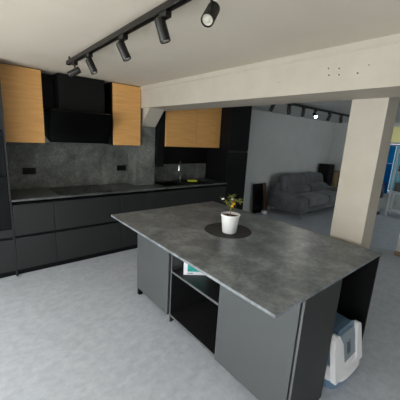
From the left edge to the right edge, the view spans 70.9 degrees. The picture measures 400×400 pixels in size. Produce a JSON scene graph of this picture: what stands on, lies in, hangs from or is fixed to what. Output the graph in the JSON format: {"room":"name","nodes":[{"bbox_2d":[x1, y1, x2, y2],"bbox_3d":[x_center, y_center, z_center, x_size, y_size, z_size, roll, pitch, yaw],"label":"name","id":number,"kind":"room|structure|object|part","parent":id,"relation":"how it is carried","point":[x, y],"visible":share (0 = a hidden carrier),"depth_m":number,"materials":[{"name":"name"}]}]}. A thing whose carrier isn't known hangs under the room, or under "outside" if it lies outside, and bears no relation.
{"room":"kitchen","nodes":[
{"label":"kitchen","id":0,"kind":"room"},
{"bbox_2d":[128,126,154,191],"bbox_3d":[-0.964,-0.264,4.573,0.325,1.810,0.299,-7,16,-39],"label":"wall pier","id":1,"kind":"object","parent":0,"point":[141,159],"visible":0.43,"depth_m":4.37,"materials":[{"name":"grey stone"}]},
{"bbox_2d":[45,109,334,210],"bbox_3d":[-0.269,-0.685,5.384,11.420,2.355,0.200,-7,16,-39],"label":"wall","id":2,"kind":"structure","parent":0,"point":[279,144],"depth_m":7.05,"materials":[{"name":"grey paint"}]},
{"bbox_2d":[0,63,44,142],"bbox_3d":[-2.117,-1.107,3.306,0.419,0.831,0.352,-7,16,-39],"label":"upper cabinet","id":3,"kind":"object","parent":2,"relation":"attached to","point":[21,87],"visible":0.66,"depth_m":3.17,"materials":[{"name":"brown wood"}]},
{"bbox_2d":[6,142,127,189],"bbox_3d":[-1.800,-0.499,3.989,1.650,0.607,0.013,-7,16,-39],"label":"backsplash","id":4,"kind":"structure","parent":2,"relation":"attached to","point":[56,164],"depth_m":3.91,"materials":[{"name":"grey stone"}]},
{"bbox_2d":[22,168,35,173],"bbox_3d":[-2.218,-0.376,3.649,0.150,0.084,0.014,-7,16,-39],"label":"power socket","id":5,"kind":"object","parent":4,"relation":"attached to","point":[25,170],"visible":1,"depth_m":3.65,"materials":[{"name":"black plastic"}]},
{"bbox_2d":[117,165,125,170],"bbox_3d":[-1.241,-0.507,4.442,0.150,0.084,0.014,-7,16,-39],"label":"power socket","id":6,"kind":"object","parent":4,"relation":"attached to","point":[119,167],"visible":1,"depth_m":4.44,"materials":[{"name":"black plastic"}]},
{"bbox_2d":[41,73,112,143],"bbox_3d":[-1.586,-1.158,3.649,0.835,0.815,0.492,-7,16,-39],"label":"hood","id":7,"kind":"object","parent":2,"relation":"attached to","point":[74,107],"visible":0.95,"depth_m":3.52,"materials":[{"name":"black metal"}]},
{"bbox_3d":[-1.499,-0.916,3.575,0.740,0.365,0.172,-7,16,-39],"label":"glass","id":8,"kind":"part","parent":7,"relation":"part of","materials":[{"name":"black glass"}]},
{"bbox_2d":[105,82,140,145],"bbox_3d":[-1.141,-1.228,4.101,0.428,0.831,0.352,-7,16,-39],"label":"upper cabinet","id":9,"kind":"object","parent":2,"relation":"attached to","point":[122,101],"visible":0.93,"depth_m":3.95,"materials":[{"name":"brown wood"}]},
{"bbox_2d":[154,163,205,180],"bbox_3d":[-0.406,-0.519,5.167,1.322,0.289,0.014,-7,16,-39],"label":"backsplash","id":10,"kind":"structure","parent":2,"relation":"attached to","point":[168,171],"depth_m":5.18,"materials":[{"name":"grey stone"}]},
{"bbox_2d":[155,145,206,163],"bbox_3d":[-0.375,-1.075,5.043,1.322,0.849,0.012,-7,16,-39],"label":"panel","id":11,"kind":"object","parent":2,"relation":"attached to","point":[172,155],"visible":0.21,"depth_m":5.18,"materials":[{"name":"black wood"}]},
{"bbox_2d":[155,108,221,147],"bbox_3d":[-0.185,-1.348,4.880,1.182,0.831,0.352,-7,16,-39],"label":"upper cabinet","id":12,"kind":"object","parent":2,"relation":"attached to","point":[193,127],"visible":0.49,"depth_m":4.74,"materials":[{"name":"brown wood"}]},
{"bbox_2d":[156,111,164,166],"bbox_3d":[-0.620,-1.098,4.397,0.136,1.150,0.020,-7,16,-39],"label":"filler panel","id":13,"kind":"object","parent":12,"relation":"attached to","point":[160,125],"visible":0.56,"depth_m":4.42,"materials":[{"name":"black wood"}]},
{"bbox_3d":[-0.294,-1.284,4.583,0.619,0.821,0.020,-7,16,-39],"label":"door","id":14,"kind":"part","parent":12,"relation":"part of","materials":[{"name":"brown wood"}]},
{"bbox_3d":[0.125,-1.337,4.925,0.461,0.821,0.020,-7,16,-39],"label":"door","id":15,"kind":"part","parent":12,"relation":"part of","materials":[{"name":"brown wood"}]},
{"bbox_2d":[140,33,399,126],"bbox_3d":[1.582,-0.690,1.729,0.702,0.545,7.596,-7,16,-39],"label":"beam","id":16,"kind":"structure","parent":2,"relation":"attached to","point":[366,69],"depth_m":2.23,"materials":[{"name":"paint"}]},
{"bbox_2d":[0,206,399,399],"bbox_3d":[2.134,1.304,2.741,11.420,0.100,8.000,-7,16,-39],"label":"floor","id":17,"kind":"structure","parent":0,"point":[83,329],"depth_m":2.38,"materials":[{"name":"concrete"}]},
{"bbox_2d":[0,83,17,277],"bbox_3d":[-2.474,-0.284,3.036,0.626,2.350,0.665,-7,16,-39],"label":"tall cabinet","id":18,"kind":"object","parent":17,"relation":"on","point":[8,257],"visible":1,"depth_m":3.08,"materials":[{"name":"black"}]},
{"bbox_3d":[-2.262,-1.034,2.645,0.606,0.685,0.020,-7,16,-39],"label":"door","id":19,"kind":"part","parent":18,"relation":"part of","materials":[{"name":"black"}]},
{"bbox_2d":[0,132,6,175],"bbox_3d":[-2.279,-0.455,2.761,0.594,0.455,0.062,-7,16,-39],"label":"microwave","id":20,"kind":"object","parent":18,"relation":"in","point":[3,149],"depth_m":2.95,"materials":[{"name":"black metal"}]},
{"bbox_2d":[0,176,11,229],"bbox_3d":[-2.306,0.065,2.874,0.594,0.580,0.069,-7,16,-39],"label":"oven","id":21,"kind":"object","parent":18,"relation":"in","point":[5,192],"depth_m":3.05,"materials":[{"name":"black metal"}]},
{"bbox_3d":[-2.345,0.401,2.966,0.606,0.090,0.020,-7,16,-39],"label":"drawer","id":22,"kind":"part","parent":18,"relation":"part of","materials":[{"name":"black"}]},
{"bbox_3d":[-2.359,0.659,3.024,0.606,0.380,0.020,-7,16,-39],"label":"drawer","id":23,"kind":"part","parent":18,"relation":"part of","materials":[{"name":"black"}]},
{"bbox_2d":[12,199,56,273],"bbox_3d":[-2.127,0.386,3.546,0.415,0.860,0.616,-7,16,-39],"label":"base cabinet","id":24,"kind":"object","parent":17,"relation":"on","point":[34,221],"visible":0.96,"depth_m":3.31,"materials":[{"name":"black wood"}]},
{"bbox_3d":[-1.926,0.213,3.272,0.414,0.356,0.022,-7,16,-39],"label":"drawer","id":25,"kind":"part","parent":24,"relation":"part of","materials":[{"name":"black wood"}]},
{"bbox_3d":[-1.948,0.604,3.360,0.414,0.387,0.022,-7,16,-39],"label":"drawer","id":26,"kind":"part","parent":24,"relation":"part of","materials":[{"name":"black"}]},
{"bbox_2d":[52,193,120,265],"bbox_3d":[-1.639,0.325,3.945,0.848,0.860,0.616,-7,16,-39],"label":"base cabinet","id":27,"kind":"object","parent":17,"relation":"on","point":[85,228],"visible":0.82,"depth_m":3.68,"materials":[{"name":"black"}]},
{"bbox_3d":[-1.437,0.152,3.671,0.847,0.356,0.022,-7,16,-39],"label":"drawer","id":28,"kind":"part","parent":27,"relation":"part of","materials":[{"name":"black wood"}]},
{"bbox_3d":[-1.460,0.543,3.758,0.847,0.387,0.022,-7,16,-39],"label":"drawer","id":29,"kind":"part","parent":27,"relation":"part of","materials":[{"name":"black wood"}]},
{"bbox_2d":[118,191,145,251],"bbox_3d":[-1.164,0.266,4.331,0.378,0.860,0.616,-7,16,-39],"label":"base cabinet","id":30,"kind":"object","parent":17,"relation":"on","point":[130,201],"visible":0.44,"depth_m":4.07,"materials":[{"name":"black wood"}]},
{"bbox_3d":[-0.985,0.484,4.145,0.377,0.387,0.022,-7,16,-39],"label":"drawer","id":31,"kind":"part","parent":30,"relation":"part of","materials":[{"name":"black wood"}]},
{"bbox_3d":[-0.963,0.093,4.057,0.377,0.356,0.022,-7,16,-39],"label":"drawer","id":32,"kind":"part","parent":30,"relation":"part of","materials":[{"name":"black"}]},
{"bbox_2d":[145,187,205,209],"bbox_3d":[-0.568,0.192,4.817,1.163,0.860,0.616,-7,16,-39],"label":"base cabinet","id":33,"kind":"object","parent":17,"relation":"on","point":[174,197],"visible":0.32,"depth_m":4.48,"materials":[{"name":"black"}]},
{"bbox_2d":[11,178,226,201],"bbox_3d":[-0.983,-0.209,4.349,3.307,0.022,0.626,-7,16,-39],"label":"countertop","id":34,"kind":"structure","parent":33,"relation":"on","point":[18,195],"depth_m":3.84,"materials":[{"name":"grey stone"}]},
{"bbox_2d":[50,185,111,194],"bbox_3d":[-1.621,-0.144,3.827,0.670,0.006,0.490,-7,16,-39],"label":"cooktop","id":35,"kind":"object","parent":34,"relation":"in","point":[90,188],"visible":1,"depth_m":3.79,"materials":[{"name":"black glass"}]},
{"bbox_2d":[154,180,207,190],"bbox_3d":[-0.339,-0.197,4.902,0.930,0.226,0.430,-7,16,-39],"label":"sink","id":36,"kind":"object","parent":34,"relation":"in","point":[185,182],"visible":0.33,"depth_m":4.88,"materials":[{"name":"black"}]},
{"bbox_2d":[154,181,183,190],"bbox_3d":[-0.510,-0.171,4.757,0.396,0.218,0.356,-7,16,-39],"label":"basin","id":37,"kind":"object","parent":36,"relation":"in","point":[165,183],"depth_m":4.86,"materials":[{"name":"black"}]},
{"bbox_2d":[178,161,184,180],"bbox_3d":[-0.346,-0.503,4.916,0.088,0.366,0.246,8,13,21],"label":"faucet","id":38,"kind":"object","parent":34,"relation":"on","point":[179,166],"visible":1,"depth_m":4.94,"materials":[{"name":"grey metal"}]},
{"bbox_2d":[186,184,225,204],"bbox_3d":[0.072,0.112,5.339,0.493,0.860,0.616,-7,16,-39],"label":"base cabinet","id":39,"kind":"object","parent":17,"relation":"on","point":[212,192],"visible":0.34,"depth_m":5.05,"materials":[{"name":"black wood"}]},
{"bbox_3d":[0.274,-0.062,5.065,0.492,0.356,0.022,-7,16,-39],"label":"drawer","id":40,"kind":"part","parent":39,"relation":"part of","materials":[{"name":"black wood"}]},
{"bbox_2d":[205,106,251,209],"bbox_3d":[0.507,-0.663,5.497,0.517,2.350,0.616,-7,16,-39],"label":"tall cabinet","id":41,"kind":"object","parent":17,"relation":"on","point":[227,163],"visible":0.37,"depth_m":5.20,"materials":[{"name":"black wood"}]},
{"bbox_3d":[0.673,-0.207,5.363,0.513,1.387,0.020,-7,16,-39],"label":"door","id":42,"kind":"part","parent":41,"relation":"part of","materials":[{"name":"black"}]},
{"bbox_3d":[0.737,-1.327,5.112,0.513,0.853,0.020,-7,16,-39],"label":"door","id":43,"kind":"part","parent":41,"relation":"part of","materials":[{"name":"black"}]},
{"bbox_2d":[111,201,380,399],"bbox_3d":[0.231,0.720,2.523,1.332,0.920,1.910,-7,16,-39],"label":"kitchen island","id":44,"kind":"object","parent":17,"relation":"on","point":[265,303],"visible":0.98,"depth_m":1.95,"materials":[{"name":"grey stone"}]},
{"bbox_3d":[-0.464,0.604,2.744,0.019,0.822,0.592,-7,16,-39],"label":"door","id":45,"kind":"part","parent":44,"relation":"part of","materials":[{"name":"grey"}]},
{"bbox_3d":[-0.049,0.668,2.662,0.536,0.869,0.018,-7,16,-39],"label":"panel","id":46,"kind":"part","parent":44,"relation":"part of","materials":[{"name":"black"}]},
{"bbox_2d":[184,262,203,274],"bbox_3d":[-0.040,0.555,2.456,0.200,0.160,0.122,2,13,-4],"label":"box","id":47,"kind":"object","parent":44,"relation":"on","point":[188,270],"visible":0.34,"depth_m":2.40,"materials":[{"name":"white cardboard"}]},
{"bbox_2d":[187,265,198,271],"bbox_3d":[-0.028,0.558,2.396,0.153,0.118,0.002,2,13,-4],"label":"picture","id":48,"kind":"object","parent":47,"relation":"attached to","point":[190,269],"depth_m":2.40},
{"bbox_2d":[173,267,219,303],"bbox_3d":[0.143,0.667,2.411,0.516,0.018,0.598,-7,16,-39],"label":"shelf","id":49,"kind":"object","parent":44,"relation":"attached to","point":[203,284],"depth_m":2.28,"materials":[{"name":"black"}]},
{"bbox_2d":[111,201,380,318],"bbox_3d":[0.257,0.281,2.425,1.332,0.019,1.910,-7,16,-39],"label":"island countertop","id":50,"kind":"structure","parent":44,"relation":"on","point":[280,266],"depth_m":2.01,"materials":[{"name":"grey stone"}]},
{"bbox_2d":[204,223,251,237],"bbox_3d":[0.243,0.262,2.453,0.410,0.005,0.410,-7,16,-39],"label":"placemat","id":51,"kind":"object","parent":50,"relation":"on","point":[215,229],"visible":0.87,"depth_m":2.40,"materials":[{"name":"grey fabric"}]},
{"bbox_2d":[220,194,243,233],"bbox_3d":[0.258,0.109,2.355,0.164,0.336,0.166,-3,14,-27],"label":"potted plant","id":52,"kind":"object","parent":51,"relation":"on","point":[230,220],"visible":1,"depth_m":2.33,"materials":[{"name":"green plant"}]},
{"bbox_3d":[0.253,0.194,2.375,0.164,0.160,0.164,-7,16,-39],"label":"pot","id":53,"kind":"part","parent":52,"relation":"part of","materials":[{"name":"white ceramic"}]},
{"bbox_3d":[0.330,0.859,1.810,0.019,0.822,0.608,-7,16,-39],"label":"door","id":54,"kind":"part","parent":44,"relation":"part of","materials":[{"name":"grey"}]},
{"bbox_3d":[0.690,0.939,1.710,0.426,0.899,0.018,-7,16,-39],"label":"panel","id":55,"kind":"part","parent":44,"relation":"part of","materials":[{"name":"grey"}]},
{"bbox_3d":[1.145,0.799,2.454,0.019,0.899,0.609,-7,16,-39],"label":"panel","id":56,"kind":"part","parent":44,"relation":"part of","materials":[{"name":"black"}]},
{"bbox_2d":[253,183,262,213],"bbox_3d":[1.388,-0.041,6.718,0.330,0.702,0.101,-7,16,-39],"label":"speaker","id":57,"kind":"object","parent":17,"relation":"on","point":[257,188],"visible":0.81,"depth_m":6.70,"materials":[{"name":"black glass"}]},
{"bbox_2d":[263,183,266,210],"bbox_3d":[1.585,-0.063,6.867,0.135,0.702,0.150,-7,16,-39],"label":"wooden board","id":58,"kind":"object","parent":17,"relation":"on","point":[264,184],"visible":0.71,"depth_m":6.85,"materials":[{"name":"brown wood"}]},
{"bbox_2d":[268,172,337,219],"bbox_3d":[2.878,-0.200,7.276,2.360,0.942,1.062,-7,16,-39],"label":"sofa","id":59,"kind":"object","parent":17,"relation":"on","point":[302,193],"visible":0.92,"depth_m":6.81,"materials":[{"name":"grey fabric"}]},
{"bbox_3d":[2.622,-0.316,7.571,2.120,0.446,0.250,-7,16,-39],"label":"frame","id":60,"kind":"part","parent":59,"relation":"part of","materials":[{"name":"grey fabric"}]},
{"bbox_3d":[2.060,0.029,6.645,0.260,0.451,0.997,-7,16,-39],"label":"armrest","id":61,"kind":"part","parent":59,"relation":"part of","materials":[{"name":"grey fabric"}]},
{"bbox_2d":[278,173,305,190],"bbox_3d":[2.338,-0.431,7.116,0.970,0.475,0.320,-7,16,-39],"label":"cushion","id":62,"kind":"object","parent":59,"relation":"on","point":[287,180],"depth_m":6.88,"materials":[{"name":"grey fabric"}]},
{"bbox_2d":[286,184,309,193],"bbox_3d":[2.444,-0.271,7.040,0.908,0.240,0.295,-7,16,-39],"label":"lumbar cushion","id":63,"kind":"object","parent":59,"relation":"on","point":[294,188],"depth_m":6.88,"materials":[{"name":"grey fabric"}]},
{"bbox_2d":[301,172,322,184],"bbox_3d":[3.057,-0.523,7.702,0.970,0.479,0.321,-7,16,-39],"label":"cushion","id":64,"kind":"object","parent":59,"relation":"on","point":[311,178],"depth_m":7.53,"materials":[{"name":"grey fabric"}]},
{"bbox_2d":[299,192,328,206],"bbox_3d":[2.598,-0.044,6.902,0.928,0.234,0.794,-7,16,-39],"label":"seat cushion","id":65,"kind":"object","parent":59,"relation":"on","point":[315,199],"depth_m":6.69,"materials":[{"name":"grey fabric"}]},
{"bbox_2d":[308,182,327,191],"bbox_3d":[3.163,-0.361,7.626,0.908,0.241,0.295,-7,16,-39],"label":"lumbar cushion","id":66,"kind":"object","parent":59,"relation":"on","point":[314,186],"depth_m":7.46,"materials":[{"name":"grey fabric"}]},
{"bbox_3d":[2.851,0.035,7.345,2.260,0.166,0.920,-7,16,-39],"label":"frame","id":67,"kind":"part","parent":59,"relation":"part of","materials":[{"name":"grey fabric"}]},
{"bbox_2d":[309,189,336,201],"bbox_3d":[3.317,-0.133,7.488,0.928,0.232,0.794,-7,16,-39],"label":"seat cushion","id":68,"kind":"object","parent":59,"relation":"on","point":[331,193],"depth_m":7.25,"materials":[{"name":"grey fabric"}]},
{"bbox_3d":[3.680,-0.174,7.965,0.260,0.453,0.997,-7,16,-39],"label":"armrest","id":69,"kind":"part","parent":59,"relation":"part of","materials":[{"name":"grey fabric"}]},
{"bbox_2d":[318,163,334,185],"bbox_3d":[3.712,-0.503,8.377,0.310,1.140,0.333,-7,16,-39],"label":"floor speaker","id":70,"kind":"object","parent":17,"relation":"on","point":[327,170],"visible":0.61,"depth_m":8.19,"materials":[{"name":"black"}]},
{"bbox_2d":[332,171,339,186],"bbox_3d":[4.006,-0.429,8.607,0.360,0.930,0.392,-7,16,-39],"label":"cardboard box","id":71,"kind":"object","parent":17,"relation":"on","point":[336,174],"visible":0.16,"depth_m":8.35,"materials":[{"name":"brown cardboard"}]},
{"bbox_2d":[323,312,361,387],"bbox_3d":[0.940,1.079,2.204,0.467,0.435,0.534,-7,16,-39],"label":"box","id":72,"kind":"object","parent":17,"relation":"on","point":[345,352],"visible":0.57,"depth_m":2.00,"materials":[{"name":"white plastic"}]},
{"bbox_2d":[323,379,345,387],"bbox_3d":[0.933,1.247,2.242,0.444,0.091,0.511,-7,16,-39],"label":"tray","id":73,"kind":"object","parent":72,"relation":"on","point":[327,383],"depth_m":1.98,"materials":[{"name":"blue plastic"}]},
{"bbox_2d":[327,312,354,364],"bbox_3d":[0.936,1.021,2.205,0.409,0.304,0.460,-7,16,-39],"label":"hood","id":74,"kind":"object","parent":72,"relation":"attached to","point":[343,336],"depth_m":2.02,"materials":[{"name":"blue"}]},
{"bbox_3d":[1.080,1.060,2.048,0.215,0.238,0.057,-7,16,-39],"label":"flap door","id":75,"kind":"part","parent":72,"relation":"part of","materials":[{"name":"grey plastic"}]},
{"bbox_2d":[377,181,385,214],"bbox_3d":[4.625,-0.083,7.305,0.230,0.888,0.220,-7,16,-39],"label":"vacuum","id":76,"kind":"object","parent":17,"relation":"on","point":[383,184],"visible":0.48,"depth_m":7.22,"materials":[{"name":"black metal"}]},
{"bbox_3d":[4.675,-0.255,7.288,0.140,0.400,0.160,-7,16,-39],"label":"motor","id":77,"kind":"part","parent":76,"relation":"part of","materials":[{"name":"grey plastic"}]},
{"bbox_2d":[385,149,399,214],"bbox_3d":[5.130,-0.389,6.948,0.336,1.700,0.606,-7,16,-39],"label":"storage rack","id":78,"kind":"object","parent":17,"relation":"on","point":[390,210],"visible":0.87,"depth_m":7.12,"materials":[{"name":"white metal"}]},
{"bbox_2d":[387,209,399,213],"bbox_3d":[5.090,0.311,7.104,0.320,0.025,0.530,-7,16,-39],"label":"shelf","id":79,"kind":"object","parent":78,"relation":"attached to","point":[390,210],"depth_m":7.18,"materials":[{"name":"white metal"}]},
{"bbox_3d":[5.066,-0.461,7.255,0.036,1.700,0.036,-7,16,-39],"label":"post","id":80,"kind":"part","parent":78,"relation":"part of","materials":[{"name":"white metal"}]},
{"bbox_2d":[393,182,399,191],"bbox_3d":[5.115,-0.298,6.980,0.260,0.213,0.440,-7,16,-39],"label":"storage bin","id":81,"kind":"object","parent":78,"relation":"on","point":[397,185],"visible":1,"depth_m":7.01,"materials":[{"name":"grey plastic"}]},
{"bbox_2d":[0,0,399,122],"bbox_3d":[2.272,-1.095,2.205,11.420,0.126,8.000,-7,16,-39],"label":"ceiling","id":82,"kind":"structure","parent":0,"point":[42,35],"depth_m":1.85,"materials":[{"name":"paint"}]},
{"bbox_2d":[66,0,191,65],"bbox_3d":[-0.306,-1.000,1.535,0.034,0.067,2.946,-7,16,-39],"label":"track rail","id":83,"kind":"object","parent":82,"relation":"attached to","point":[170,5],"visible":1,"depth_m":1.63,"materials":[{"name":"black metal"}]},
{"bbox_2d":[67,61,80,77],"bbox_3d":[-1.119,-1.158,2.501,0.118,0.137,0.072,4,13,2],"label":"spotlight","id":84,"kind":"object","parent":83,"relation":"attached to","point":[76,70],"visible":1,"depth_m":2.48,"materials":[{"name":"black metal"}]},
{"bbox_2d":[86,53,97,74],"bbox_3d":[-0.860,-1.072,2.216,0.101,0.150,0.067,6,13,12],"label":"spotlight","id":85,"kind":"object","parent":83,"relation":"attached to","point":[89,60],"visible":1,"depth_m":2.20,"materials":[{"name":"black metal"}]},
{"bbox_2d":[116,34,130,61],"bbox_3d":[-0.478,-0.947,1.756,0.094,0.150,0.065,7,13,17],"label":"spotlight","id":86,"kind":"object","parent":83,"relation":"attached to","point":[122,49],"visible":1,"depth_m":1.74,"materials":[{"name":"black metal"}]},
{"bbox_2d":[154,10,171,43],"bbox_3d":[-0.185,-0.855,1.395,0.077,0.139,0.079,-7,16,-39],"label":"spotlight","id":87,"kind":"object","parent":83,"relation":"attached to","point":[160,21],"visible":1,"depth_m":1.38,"materials":[{"name":"black metal"}]},
{"bbox_2d":[201,0,219,27],"bbox_3d":[0.045,-0.774,1.133,0.071,0.157,0.112,5,13,6],"label":"spotlight","id":88,"kind":"object","parent":83,"relation":"attached to","point":[212,10],"visible":1,"depth_m":1.12,"materials":[{"name":"black metal"}]},
{"bbox_3d":[0.030,-0.714,1.114,0.036,0.033,0.042,-7,16,-39],"label":"bulb","id":89,"kind":"part","parent":88,"relation":"part of","materials":[{"name":"beige glass"}]},
{"bbox_2d":[289,103,349,116],"bbox_3d":[2.049,-1.637,5.003,3.116,0.060,0.034,-7,16,-39],"label":"track rail","id":90,"kind":"object","parent":82,"relation":"attached to","point":[292,104],"visible":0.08,"depth_m":5.05,"materials":[{"name":"black metal"}]},
{"bbox_2d":[268,104,275,111],"bbox_3d":[1.092,-1.412,4.253,0.098,0.156,0.064,2,13,-7],"label":"spotlight","id":91,"kind":"object","parent":90,"relation":"attached to","point":[271,108],"visible":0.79,"depth_m":4.24,"materials":[{"name":"black metal"}]},
{"bbox_2d":[287,104,291,114],"bbox_3d":[1.434,-1.456,4.529,0.070,0.153,0.067,-7,16,-39],"label":"spotlight","id":92,"kind":"object","parent":90,"relation":"attached to","point":[288,105],"visible":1,"depth_m":4.51,"materials":[{"name":"black metal"}]},
{"bbox_2d":[301,107,305,116],"bbox_3d":[1.766,-1.499,4.800,0.070,0.150,0.060,-7,16,-39],"label":"spotlight","id":93,"kind":"object","parent":90,"relation":"attached to","point":[303,108],"visible":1,"depth_m":4.78,"materials":[{"name":"black metal"}]},
{"bbox_2d":[329,123,399,213],"bbox_3d":[6.531,-0.432,6.002,0.200,2.355,7.600,-7,16,-39],"label":"wall","id":94,"kind":"structure","parent":0,"point":[340,132],"depth_m":8.43,"materials":[{"name":"grey paint"}]},
{"bbox_2d":[391,125,399,143],"bbox_3d":[5.293,-1.628,7.023,0.045,0.480,0.980,-7,16,-39],"label":"window blind","id":95,"kind":"object","parent":94,"relation":"attached to","point":[396,131],"visible":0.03,"depth_m":7.27,"materials":[{"name":"yellow fabric"}]},
{"bbox_3d":[5.160,-1.383,7.157,0.023,0.024,1.450,-7,16,-39],"label":"curtain rod","id":96,"kind":"object","parent":94,"relation":"attached to","visible":0},
{"bbox_2d":[387,146,395,163],"bbox_3d":[4.906,-1.231,7.526,0.028,0.455,0.540,-7,16,-39],"label":"curtain","id":97,"kind":"object","parent":96,"relation":"hanging from","point":[392,149],"visible":0.26,"depth_m":7.38,"materials":[{"name":"fabric"}]},
{"bbox_2d":[388,146,399,190],"bbox_3d":[5.302,-0.755,7.114,0.028,1.160,0.750,-7,16,-39],"label":"curtain","id":98,"kind":"object","parent":96,"relation":"hanging from","point":[398,147],"visible":0.45,"depth_m":7.33,"materials":[{"name":"fabric"}]},
{"bbox_2d":[330,97,399,248],"bbox_3d":[1.346,0.173,2.461,0.221,2.139,0.266,-7,16,-39],"label":"column","id":99,"kind":"structure","parent":0,"point":[371,123],"depth_m":2.28,"materials":[{"name":"paint"}]},
{"bbox_2d":[383,163,392,193],"bbox_3d":[4.871,-0.615,7.664,0.028,0.800,0.540,-7,16,-39],"label":"curtain","id":100,"kind":"object","parent":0,"point":[388,169],"visible":0.26,"depth_m":7.50,"materials":[{"name":"blue fabric"}]},
{"bbox_2d":[396,233,399,251],"bbox_3d":[4.797,0.208,2.694,0.220,2.355,4.600,-7,16,-39],"label":"wall","id":101,"kind":"structure","parent":0,"point":[398,242],"depth_m":4.54,"materials":[{"name":"white paint"}]}
]}

